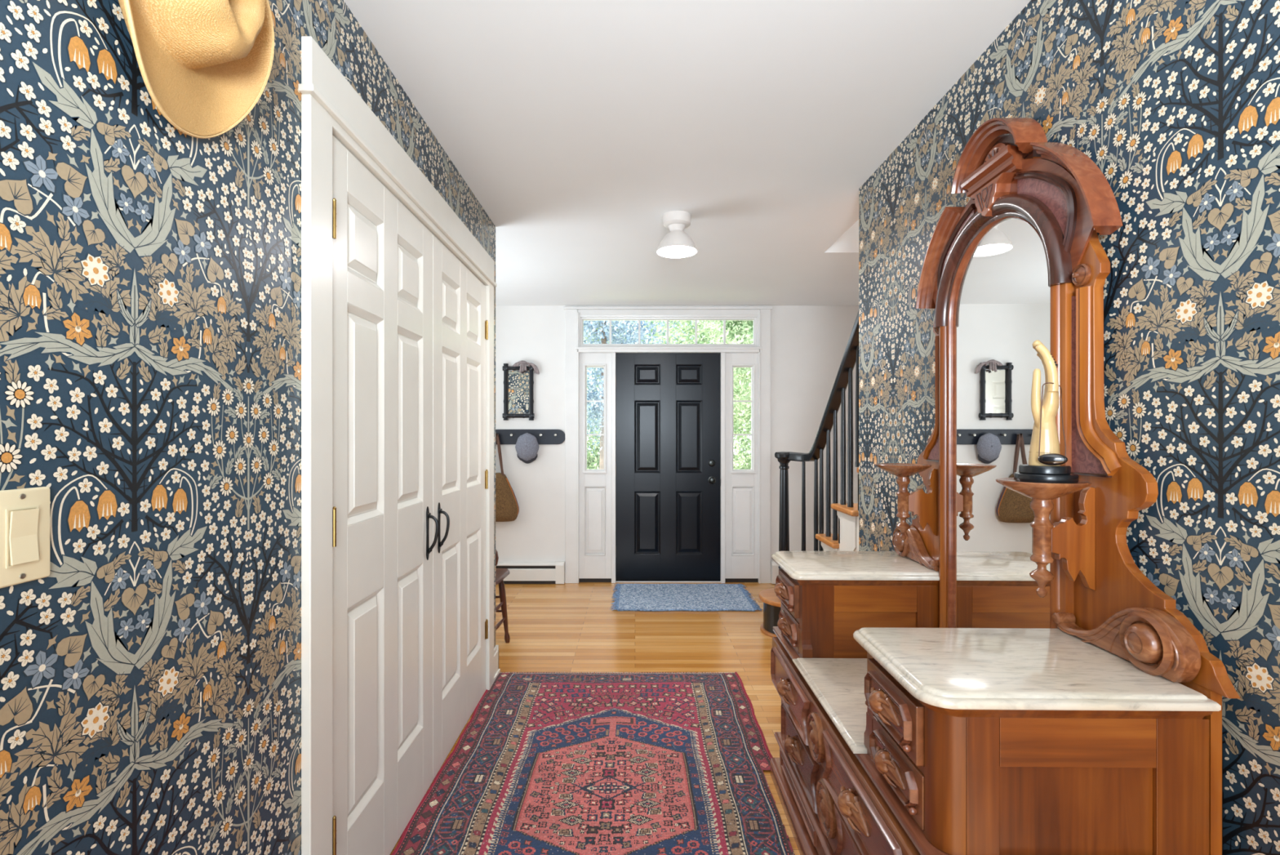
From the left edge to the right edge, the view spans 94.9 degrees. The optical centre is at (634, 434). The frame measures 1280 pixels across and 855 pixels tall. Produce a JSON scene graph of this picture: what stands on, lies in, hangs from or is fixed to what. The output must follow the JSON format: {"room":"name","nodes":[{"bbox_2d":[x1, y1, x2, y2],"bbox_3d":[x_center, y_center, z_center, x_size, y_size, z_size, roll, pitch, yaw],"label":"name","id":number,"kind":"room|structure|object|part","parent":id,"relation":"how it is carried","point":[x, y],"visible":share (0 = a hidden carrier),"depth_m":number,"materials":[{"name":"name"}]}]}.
{"room":"entrance hallway","nodes":[
{"label":"entrance hallway","id":0,"kind":"room"},
{"bbox_2d":[0,0,495,854],"bbox_3d":[-0.811,0.085,0.785,0.121,2.410,4.771,0,0,0],"label":"wall","id":1,"kind":"structure","parent":0,"point":[150,269],"depth_m":0.91,"materials":[{"name":"paper"}]},
{"bbox_2d":[0,486,49,588],"bbox_3d":[-0.746,0.124,0.715,0.010,0.115,0.072,0,0,0],"label":"light switch","id":2,"kind":"object","parent":1,"relation":"attached to","point":[24,513],"visible":1,"depth_m":0.71,"materials":[{"name":"beige plastic"}]},
{"bbox_2d":[118,0,274,138],"bbox_3d":[-0.675,-0.689,0.913,0.152,0.395,0.304,0,0,0],"label":"straw hat","id":3,"kind":"object","parent":1,"relation":"hanging from","point":[205,65],"visible":1,"depth_m":0.94,"materials":[{"name":"beige wicker"}]},
{"bbox_2d":[332,134,439,854],"bbox_3d":[-0.743,0.270,1.794,0.078,2.020,0.749,0,0,0],"label":"door","id":4,"kind":"structure","parent":1,"relation":"in","point":[383,544],"depth_m":1.73,"materials":[{"name":"wood"}]},
{"bbox_3d":[-0.725,0.355,2.108,0.042,0.192,0.024,0,0,0],"label":"handle","id":5,"kind":"part","parent":4,"relation":"part of","materials":[{"name":"black metal"}]},
{"bbox_2d":[297,35,497,854],"bbox_3d":[-0.794,0.197,2.183,0.152,2.187,1.747,0,0,0],"label":"trim","id":6,"kind":"structure","parent":1,"relation":"attached to","point":[331,105],"depth_m":1.38,"materials":[{"name":"wood"}]},
{"bbox_2d":[432,234,488,780],"bbox_3d":[-0.743,0.270,2.560,0.078,2.020,0.775,0,0,0],"label":"door","id":7,"kind":"structure","parent":1,"relation":"in","point":[460,323],"depth_m":2.45,"materials":[{"name":"wood"}]},
{"bbox_3d":[-0.725,0.355,2.232,0.042,0.192,0.024,0,0,0],"label":"handle","id":8,"kind":"part","parent":7,"relation":"part of","materials":[{"name":"black metal"}]},
{"bbox_2d":[493,644,500,681],"bbox_3d":[-0.741,1.215,0.792,0.022,0.150,4.785,0,0,0],"label":"baseboard","id":9,"kind":"structure","parent":1,"relation":"attached to","point":[496,671],"depth_m":3.12,"materials":[{"name":"wood"}]},
{"bbox_2d":[390,582,799,854],"bbox_3d":[-0.250,1.315,1.805,4.900,0.050,6.810,0,0,0],"label":"floor","id":10,"kind":"structure","parent":0,"point":[566,627],"depth_m":3.71,"materials":[{"name":"brown wood"}]},
{"bbox_2d":[495,548,510,643],"bbox_3d":[-0.990,0.919,3.473,0.458,0.746,0.425,0,0,0],"label":"wooden chair","id":11,"kind":"object","parent":10,"relation":"on","point":[500,573],"visible":0.19,"depth_m":3.60,"materials":[{"name":"brown wood"}]},
{"bbox_3d":[-0.990,0.849,3.478,0.436,0.032,0.415,0,0,0],"label":"seat","id":12,"kind":"part","parent":11,"relation":"part of","materials":[{"name":"brown wood"}]},
{"bbox_3d":[-0.808,1.075,3.621,0.039,0.434,0.087,0,0,41],"label":"leg","id":13,"kind":"part","parent":11,"relation":"part of","materials":[{"name":"brown wood"}]},
{"bbox_2d":[495,560,564,583],"bbox_3d":[-1.579,1.194,5.077,1.942,0.187,0.065,0,0,0],"label":"baseboard heater","id":14,"kind":"object","parent":10,"relation":"on","point":[520,572],"visible":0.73,"depth_m":5.05,"materials":[{"name":"metal"}]},
{"bbox_3d":[-1.617,1.208,5.080,1.867,0.104,0.059,0,0,0],"label":"panel","id":15,"kind":"part","parent":14,"relation":"part of","materials":[{"name":"metal"}]},
{"bbox_2d":[391,671,795,854],"bbox_3d":[-0.098,1.284,2.139,1.313,0.010,2.087,0,0,0],"label":"patterned rug","id":16,"kind":"object","parent":10,"relation":"on","point":[544,762],"visible":0.99,"depth_m":2.21,"materials":[{"name":"fabric"}]},
{"bbox_2d":[610,582,761,611],"bbox_3d":[0.375,1.281,4.653,1.121,0.016,0.761,0,0,0],"label":"door mat","id":17,"kind":"object","parent":10,"relation":"on","point":[629,597],"visible":1,"depth_m":4.59,"materials":[{"name":"fabric"}]},
{"bbox_2d":[770,560,778,583],"bbox_3d":[1.449,1.194,5.077,0.542,0.187,0.065,0,0,0],"label":"baseboard heater","id":18,"kind":"object","parent":10,"relation":"on","point":[774,566],"visible":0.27,"depth_m":5.04,"materials":[{"name":"metal"}]},
{"bbox_2d":[758,311,858,637],"bbox_3d":[1.447,-0.069,2.660,1.262,2.718,2.840,0,0,0],"label":"staircase","id":19,"kind":"structure","parent":10,"relation":"on","point":[846,539],"depth_m":3.25,"materials":[{"name":"brown wood"}]},
{"bbox_3d":[1.452,1.280,3.830,1.252,0.020,0.499,0,0,0],"label":"shoe moulding","id":20,"kind":"part","parent":19,"relation":"part of","materials":[{"name":"brown wood"}]},
{"bbox_3d":[0.985,0.608,3.880,0.088,0.895,0.088,0,0,0],"label":"newel post","id":21,"kind":"part","parent":19,"relation":"part of","materials":[{"name":"black paint"}]},
{"bbox_3d":[1.055,-0.627,2.888,0.158,1.601,2.014,0,0,0],"label":"handrail","id":22,"kind":"part","parent":19,"relation":"part of","materials":[{"name":"black paint"}]},
{"bbox_2d":[769,117,1239,854],"bbox_3d":[0.733,0.229,1.604,0.554,2.123,1.260,0,0,1],"label":"dresser","id":23,"kind":"object","parent":10,"relation":"on","point":[1006,678],"visible":1,"depth_m":1.27,"materials":[{"name":"brown wood"}]},
{"bbox_3d":[0.503,0.542,2.035,0.040,0.057,0.126,0,0,1],"label":"drawer pull","id":24,"kind":"part","parent":23,"relation":"part of","materials":[{"name":"brown wood"}]},
{"bbox_3d":[0.514,0.663,2.035,0.040,0.057,0.126,0,0,1],"label":"drawer pull","id":25,"kind":"part","parent":23,"relation":"part of","materials":[{"name":"brown wood"}]},
{"bbox_3d":[0.517,0.546,2.035,0.016,0.083,0.200,0,0,1],"label":"raised panel","id":26,"kind":"part","parent":23,"relation":"part of","materials":[{"name":"brown wood"}]},
{"bbox_3d":[0.485,0.829,1.908,0.048,0.067,0.150,0,0,1],"label":"drawer pull","id":27,"kind":"part","parent":23,"relation":"part of","materials":[{"name":"brown wood"}]},
{"bbox_3d":[0.528,0.667,2.035,0.016,0.073,0.200,0,0,1],"label":"raised panel","id":28,"kind":"part","parent":23,"relation":"part of","materials":[{"name":"brown wood"}]},
{"bbox_3d":[0.538,0.547,2.035,0.030,0.108,0.232,0,0,1],"label":"drawer","id":29,"kind":"part","parent":23,"relation":"part of","materials":[{"name":"brown wood"}]},
{"bbox_3d":[0.499,0.832,1.916,0.015,0.127,0.458,0,0,1],"label":"raised panel","id":30,"kind":"part","parent":23,"relation":"part of","materials":[{"name":"brown wood"}]},
{"bbox_3d":[0.549,0.668,2.035,0.030,0.098,0.232,0,0,1],"label":"drawer","id":31,"kind":"part","parent":23,"relation":"part of","materials":[{"name":"brown wood"}]},
{"bbox_3d":[0.513,1.029,1.927,0.048,0.067,0.150,0,0,1],"label":"drawer pull","id":32,"kind":"part","parent":23,"relation":"part of","materials":[{"name":"brown wood"}]},
{"bbox_3d":[0.524,1.176,1.607,0.009,0.048,1.040,0,0,1],"label":"raised panel","id":33,"kind":"part","parent":23,"relation":"part of","materials":[{"name":"brown wood"}]},
{"bbox_3d":[0.527,1.023,1.899,0.015,0.142,0.415,0,0,1],"label":"raised panel","id":34,"kind":"part","parent":23,"relation":"part of","materials":[{"name":"brown wood"}]},
{"bbox_3d":[0.541,1.176,1.607,0.028,0.072,1.140,0,0,1],"label":"drawer","id":35,"kind":"part","parent":23,"relation":"part of","materials":[{"name":"brown wood"}]},
{"bbox_3d":[0.750,1.129,1.604,0.469,0.021,1.222,0,0,1],"label":"moulding","id":36,"kind":"part","parent":23,"relation":"part of","materials":[{"name":"brown wood"}]},
{"bbox_3d":[0.557,0.605,1.891,0.047,0.241,0.048,0,0,1],"label":"corner post","id":37,"kind":"part","parent":23,"relation":"part of","materials":[{"name":"brown wood"}]},
{"bbox_3d":[0.542,1.023,1.607,0.026,0.182,1.108,0,0,1],"label":"drawer","id":38,"kind":"part","parent":23,"relation":"part of","materials":[{"name":"brown wood"}]},
{"bbox_3d":[0.528,0.839,1.607,0.055,0.171,1.160,0,0,1],"label":"drawer","id":39,"kind":"part","parent":23,"relation":"part of","materials":[{"name":"brown wood"}]},
{"bbox_3d":[0.518,1.023,1.315,0.015,0.142,0.415,0,0,1],"label":"raised panel","id":40,"kind":"part","parent":23,"relation":"part of","materials":[{"name":"brown wood"}]},
{"bbox_3d":[0.476,0.829,1.308,0.048,0.067,0.150,0,0,1],"label":"drawer pull","id":41,"kind":"part","parent":23,"relation":"part of","materials":[{"name":"brown wood"}]},
{"bbox_3d":[0.748,0.737,1.604,0.473,0.026,1.228,0,0,1],"label":"waist moulding","id":42,"kind":"part","parent":23,"relation":"part of","materials":[{"name":"brown wood"}]},
{"bbox_3d":[0.490,0.832,1.298,0.015,0.127,0.458,0,0,1],"label":"raised panel","id":43,"kind":"part","parent":23,"relation":"part of","materials":[{"name":"brown wood"}]},
{"bbox_3d":[0.755,0.473,2.042,0.473,0.022,0.351,0,0,1],"label":"moulding","id":44,"kind":"part","parent":23,"relation":"part of","materials":[{"name":"brown wood"}]},
{"bbox_3d":[0.548,0.605,1.323,0.047,0.241,0.048,0,0,1],"label":"corner post","id":45,"kind":"part","parent":23,"relation":"part of","materials":[{"name":"brown wood"}]},
{"bbox_3d":[0.769,0.647,1.888,0.264,0.156,0.006,0,0,1],"label":"panel","id":46,"kind":"part","parent":23,"relation":"part of","materials":[{"name":"brown wood"}]},
{"bbox_3d":[0.769,0.526,1.884,0.264,0.084,0.014,0,0,1],"label":"rail","id":47,"kind":"part","parent":23,"relation":"part of","materials":[{"name":"brown wood"}]},
{"bbox_3d":[0.490,0.542,1.179,0.040,0.057,0.126,0,0,1],"label":"drawer pull","id":48,"kind":"part","parent":23,"relation":"part of","materials":[{"name":"brown wood"}]},
{"bbox_3d":[0.505,0.546,1.179,0.016,0.083,0.200,0,0,1],"label":"raised panel","id":49,"kind":"part","parent":23,"relation":"part of","materials":[{"name":"brown wood"}]},
{"bbox_3d":[0.501,0.663,1.179,0.040,0.057,0.126,0,0,1],"label":"drawer pull","id":50,"kind":"part","parent":23,"relation":"part of","materials":[{"name":"brown wood"}]},
{"bbox_3d":[0.516,0.667,1.179,0.016,0.073,0.200,0,0,1],"label":"raised panel","id":51,"kind":"part","parent":23,"relation":"part of","materials":[{"name":"brown wood"}]},
{"bbox_3d":[0.526,0.547,1.179,0.030,0.108,0.232,0,0,1],"label":"drawer","id":52,"kind":"part","parent":23,"relation":"part of","materials":[{"name":"brown wood"}]},
{"bbox_3d":[0.949,0.385,2.117,0.029,0.074,0.074,0,0,1],"label":"volute knob","id":53,"kind":"part","parent":23,"relation":"part of","materials":[{"name":"brown wood"}]},
{"bbox_3d":[0.537,0.668,1.179,0.030,0.098,0.232,0,0,1],"label":"drawer","id":54,"kind":"part","parent":23,"relation":"part of","materials":[{"name":"brown wood"}]},
{"bbox_3d":[0.540,0.722,1.179,0.028,0.007,0.238,0,0,1],"label":"drawer rail","id":55,"kind":"part","parent":23,"relation":"part of","materials":[{"name":"brown wood"}]},
{"bbox_2d":[875,462,931,476],"bbox_3d":[0.885,0.119,1.940,0.170,0.040,0.170,0,0,1],"label":"shelf","id":56,"kind":"object","parent":23,"relation":"attached to","point":[899,469],"depth_m":1.90,"materials":[{"name":"brown wood"}]},
{"bbox_3d":[0.540,0.610,1.179,0.028,0.016,0.238,0,0,1],"label":"drawer rail","id":57,"kind":"part","parent":23,"relation":"part of","materials":[{"name":"brown wood"}]},
{"bbox_3d":[0.986,-0.117,1.960,0.014,0.405,0.112,0,0,1],"label":"panel moulding","id":58,"kind":"part","parent":23,"relation":"part of","materials":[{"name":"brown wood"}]},
{"bbox_3d":[0.991,-0.113,1.934,0.005,0.395,0.102,0,0,1],"label":"burl panel","id":59,"kind":"part","parent":23,"relation":"part of","materials":[{"name":"brown wood"}]},
{"bbox_3d":[0.981,-0.558,1.889,0.059,0.277,0.214,0,0,1],"label":"cornice","id":60,"kind":"part","parent":23,"relation":"part of","materials":[{"name":"brown wood"}]},
{"bbox_3d":[0.544,0.604,1.032,0.045,0.239,0.054,0,0,1],"label":"corner post","id":61,"kind":"part","parent":23,"relation":"part of","materials":[{"name":"brown wood"}]},
{"bbox_3d":[0.980,-0.537,1.798,0.014,0.263,0.204,0,0,1],"label":"crescent moulding","id":62,"kind":"part","parent":23,"relation":"part of","materials":[{"name":"brown wood"}]},
{"bbox_3d":[0.984,-0.535,1.797,0.006,0.254,0.193,0,0,1],"label":"burl panel","id":63,"kind":"part","parent":23,"relation":"part of","materials":[{"name":"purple wood"}]},
{"bbox_2d":[934,193,1073,628],"bbox_3d":[0.970,0.037,1.600,0.051,1.341,0.572,0,0,0],"label":"mirror","id":64,"kind":"object","parent":23,"relation":"on","point":[1005,280],"depth_m":1.59,"materials":[{"name":"brown wood"}]},
{"bbox_3d":[0.978,-0.535,1.404,0.006,0.254,0.193,0,0,1],"label":"burl panel","id":65,"kind":"part","parent":23,"relation":"part of","materials":[{"name":"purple wood"}]},
{"bbox_2d":[995,477,1091,499],"bbox_3d":[0.875,0.119,1.264,0.170,0.040,0.170,0,0,1],"label":"shelf","id":66,"kind":"object","parent":23,"relation":"attached to","point":[1034,491],"depth_m":1.22,"materials":[{"name":"brown wood"}]},
{"bbox_3d":[0.974,-0.537,1.402,0.014,0.263,0.204,0,0,1],"label":"crescent moulding","id":67,"kind":"part","parent":23,"relation":"part of","materials":[{"name":"brown wood"}]},
{"bbox_2d":[1013,339,1079,483],"bbox_3d":[0.884,-0.051,1.266,0.115,0.304,0.115,0,0,0],"label":"sculpture","id":68,"kind":"object","parent":23,"relation":"on","point":[1035,471],"visible":0.95,"depth_m":1.24,"materials":[{"name":"beige"}]},
{"bbox_2d":[1037,382,1067,465],"bbox_3d":[0.882,-0.022,1.225,0.062,0.173,0.039,0,0,-13],"label":"necklace","id":69,"kind":"object","parent":68,"relation":"hanging from","point":[1051,459],"visible":1,"depth_m":1.22,"materials":[{"name":"metal"}]},
{"bbox_3d":[0.742,0.473,1.165,0.473,0.022,0.351,0,0,1],"label":"moulding","id":70,"kind":"part","parent":23,"relation":"part of","materials":[{"name":"brown wood"}]},
{"bbox_3d":[0.756,0.879,1.014,0.264,0.622,0.008,0,0,1],"label":"panel","id":71,"kind":"part","parent":23,"relation":"part of","materials":[{"name":"brown wood"}]},
{"bbox_3d":[0.972,-0.558,1.312,0.059,0.277,0.214,0,0,1],"label":"cornice","id":72,"kind":"part","parent":23,"relation":"part of","materials":[{"name":"brown wood"}]},
{"bbox_3d":[0.756,0.526,1.009,0.264,0.084,0.016,0,0,1],"label":"rail","id":73,"kind":"part","parent":23,"relation":"part of","materials":[{"name":"brown wood"}]},
{"bbox_3d":[0.981,-0.113,1.266,0.005,0.395,0.102,0,0,1],"label":"burl panel","id":74,"kind":"part","parent":23,"relation":"part of","materials":[{"name":"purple wood"}]},
{"bbox_3d":[0.979,0.087,1.264,0.008,0.004,0.108,0,0,1],"label":"panel moulding","id":75,"kind":"part","parent":23,"relation":"part of","materials":[{"name":"brown wood"}]},
{"bbox_3d":[0.976,-0.117,1.241,0.014,0.405,0.112,0,0,1],"label":"panel moulding","id":76,"kind":"part","parent":23,"relation":"part of","materials":[{"name":"brown wood"}]},
{"bbox_3d":[0.934,0.385,1.085,0.029,0.074,0.074,0,0,1],"label":"volute knob","id":77,"kind":"part","parent":23,"relation":"part of","materials":[{"name":"brown wood"}]},
{"bbox_2d":[495,305,858,561],"bbox_3d":[-0.250,0.085,5.170,4.900,2.410,0.120,0,0,0],"label":"wall","id":78,"kind":"structure","parent":0,"point":[808,343],"depth_m":5.11,"materials":[{"name":"paint"}]},
{"bbox_2d":[502,363,534,420],"bbox_3d":[-1.008,-0.367,5.086,0.270,0.490,0.046,0,0,0],"label":"framed mirror","id":79,"kind":"object","parent":78,"relation":"attached to","point":[518,387],"visible":0.98,"depth_m":5.10,"materials":[{"name":"black paint"}]},
{"bbox_2d":[507,370,528,413],"bbox_3d":[-1.008,-0.367,5.100,0.196,0.386,0.004,0,0,0],"label":"mirror glass","id":80,"kind":"object","parent":79,"relation":"on","point":[517,382],"depth_m":5.10,"materials":[{"name":"multicoloured mirror"}]},
{"bbox_2d":[512,360,539,374],"bbox_3d":[-0.942,-0.578,5.065,0.234,0.121,0.049,0,0,0],"label":"bow","id":81,"kind":"object","parent":79,"relation":"hanging from","point":[522,363],"visible":1,"depth_m":5.06,"materials":[{"name":"fabric"}]},
{"bbox_2d":[495,429,564,444],"bbox_3d":[-1.184,0.022,5.080,1.162,0.130,0.059,0,0,0],"label":"peg rail","id":82,"kind":"object","parent":78,"relation":"attached to","point":[506,436],"visible":0.52,"depth_m":5.09,"materials":[{"name":"blue paint"}]},
{"bbox_2d":[495,433,519,521],"bbox_3d":[-1.189,0.371,5.051,0.378,0.758,0.095,0,0,0],"label":"tote bag","id":83,"kind":"object","parent":82,"relation":"hanging from","point":[507,508],"visible":0.62,"depth_m":5.01,"materials":[{"name":"brown fabric"}]},
{"bbox_2d":[515,432,538,463],"bbox_3d":[-0.927,0.119,5.044,0.206,0.266,0.108,0,0,0],"label":"flat cap","id":84,"kind":"object","parent":82,"relation":"hanging from","point":[526,446],"visible":1,"depth_m":5.01,"materials":[{"name":"grey fabric"}]},
{"bbox_2d":[578,352,611,582],"bbox_3d":[-0.346,0.290,5.127,0.283,2.000,0.066,0,0,0],"label":"window","id":85,"kind":"structure","parent":78,"relation":"in","point":[594,485],"depth_m":5.12,"materials":[{"name":"paint"}]},
{"bbox_2d":[564,309,770,583],"bbox_3d":[0.285,0.102,5.140,1.780,2.375,0.140,0,0,0],"label":"trim","id":86,"kind":"structure","parent":78,"relation":"attached to","point":[572,349],"depth_m":5.09,"materials":[{"name":"paint"}]},
{"bbox_2d":[563,306,772,309],"bbox_3d":[0.285,-1.096,5.100,1.810,0.020,0.020,0,0,0],"label":"trim","id":87,"kind":"structure","parent":78,"relation":"attached to","point":[564,308],"depth_m":5.09,"materials":[{"name":"paint"}]},
{"bbox_2d":[615,352,720,581],"bbox_3d":[0.288,0.285,5.096,0.928,1.986,0.107,0,0,0],"label":"door","id":88,"kind":"structure","parent":78,"relation":"in","point":[668,464],"depth_m":5.11,"materials":[{"name":"paint"}]},
{"bbox_3d":[0.668,0.397,5.079,0.068,0.068,0.071,0,0,0],"label":"handle","id":89,"kind":"part","parent":88,"relation":"part of","materials":[{"name":"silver metal"}]},
{"bbox_2d":[578,315,758,346],"bbox_3d":[0.292,-0.895,5.129,1.561,0.280,0.062,0,0,0],"label":"window","id":90,"kind":"structure","parent":78,"relation":"in","point":[581,317],"depth_m":5.12,"materials":[{"name":"paint"}]},
{"bbox_2d":[724,352,758,582],"bbox_3d":[0.927,0.290,5.127,0.291,2.000,0.066,0,0,0],"label":"window","id":91,"kind":"structure","parent":78,"relation":"in","point":[741,486],"depth_m":5.12,"materials":[{"name":"paint"}]},
{"bbox_2d":[343,0,1031,305],"bbox_3d":[-0.250,-1.245,1.805,4.900,0.250,6.810,0,0,0],"label":"ceiling","id":92,"kind":"structure","parent":0,"point":[575,126],"depth_m":2.08,"materials":[{"name":"paint"}]},
{"bbox_2d":[656,210,697,257],"bbox_3d":[0.214,-1.026,3.010,0.210,0.187,0.210,0,0,0],"label":"ceiling lamp","id":93,"kind":"object","parent":92,"relation":"attached to","point":[677,243],"visible":1,"depth_m":2.96,"materials":[{"name":"ceramic"}]},
{"bbox_3d":[0.214,-0.984,3.010,0.210,0.100,0.210,0,0,0],"label":"lamp shade","id":94,"kind":"part","parent":93,"relation":"part of","materials":[{"name":"ceramic"}]},
{"bbox_2d":[657,245,696,255],"bbox_3d":[0.214,-0.939,3.010,0.202,0.011,0.202,0,0,0],"label":"diffuser","id":95,"kind":"object","parent":93,"relation":"attached to","point":[662,250],"depth_m":3.00,"materials":[{"name":"white glass"}]},
{"bbox_2d":[858,0,1279,854],"bbox_3d":[1.059,0.085,0.540,0.076,2.410,4.280,0,0,0],"label":"wall","id":96,"kind":"structure","parent":0,"point":[1176,103],"depth_m":1.12,"materials":[{"name":"paper"}]},
{"bbox_3d":[-1.726,0.085,3.112,1.948,2.410,0.121,0,0,0],"label":"wall","id":97,"kind":"structure","parent":0,"visible":0},
{"bbox_2d":[495,644,498,669],"bbox_3d":[-1.149,1.215,3.182,0.822,0.150,0.022,0,0,0],"label":"baseboard","id":98,"kind":"structure","parent":97,"relation":"attached to","point":[495,645],"depth_m":3.17,"materials":[{"name":"wood"}]},
{"label":"outside","id":99,"kind":"structure","parent":0,"visible":0},
{"bbox_2d":[733,453,751,468],"bbox_3d":[0.000,1.500,25.120,50.000,0.020,39.760,0,0,0],"label":"lawn","id":100,"kind":"structure","parent":99,"point":[735,454],"depth_m":32.91,"materials":[{"name":"green plant"}]},
{"bbox_2d":[583,320,680,469],"bbox_3d":[-1.841,-2.822,25.341,7.549,8.747,7.321,0,0,-28],"label":"leafy tree","id":101,"kind":"object","parent":100,"relation":"on","point":[593,460],"visible":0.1,"depth_m":24.44,"materials":[{"name":"green plant"}]},
{"bbox_2d":[583,320,714,469],"bbox_3d":[-0.870,-3.328,18.712,7.113,9.640,7.794,0,0,30],"label":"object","id":102,"kind":"object","parent":100,"relation":"on","point":[602,333],"visible":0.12,"depth_m":18.12,"materials":[{"name":"plant"}]},
{"bbox_2d":[631,320,744,343],"bbox_3d":[3.396,-5.519,36.334,10.858,14.023,10.913,0,0,42],"label":"leafy tree","id":103,"kind":"object","parent":100,"relation":"on","point":[652,322],"visible":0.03,"depth_m":34.33,"materials":[{"name":"green plant"}]},
{"bbox_2d":[625,320,753,465],"bbox_3d":[2.309,-1.828,11.699,5.171,6.640,5.111,0,0,-2],"label":"leafy tree","id":104,"kind":"object","parent":100,"relation":"on","point":[688,340],"visible":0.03,"depth_m":11.47,"materials":[{"name":"green plant"}]},
{"bbox_2d":[684,320,753,469],"bbox_3d":[1.486,-0.335,7.496,2.728,3.638,2.444,0,0,7],"label":"leafy shrub","id":105,"kind":"object","parent":100,"relation":"on","point":[747,336],"visible":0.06,"depth_m":7.34,"materials":[{"name":"green plant"}]}
]}

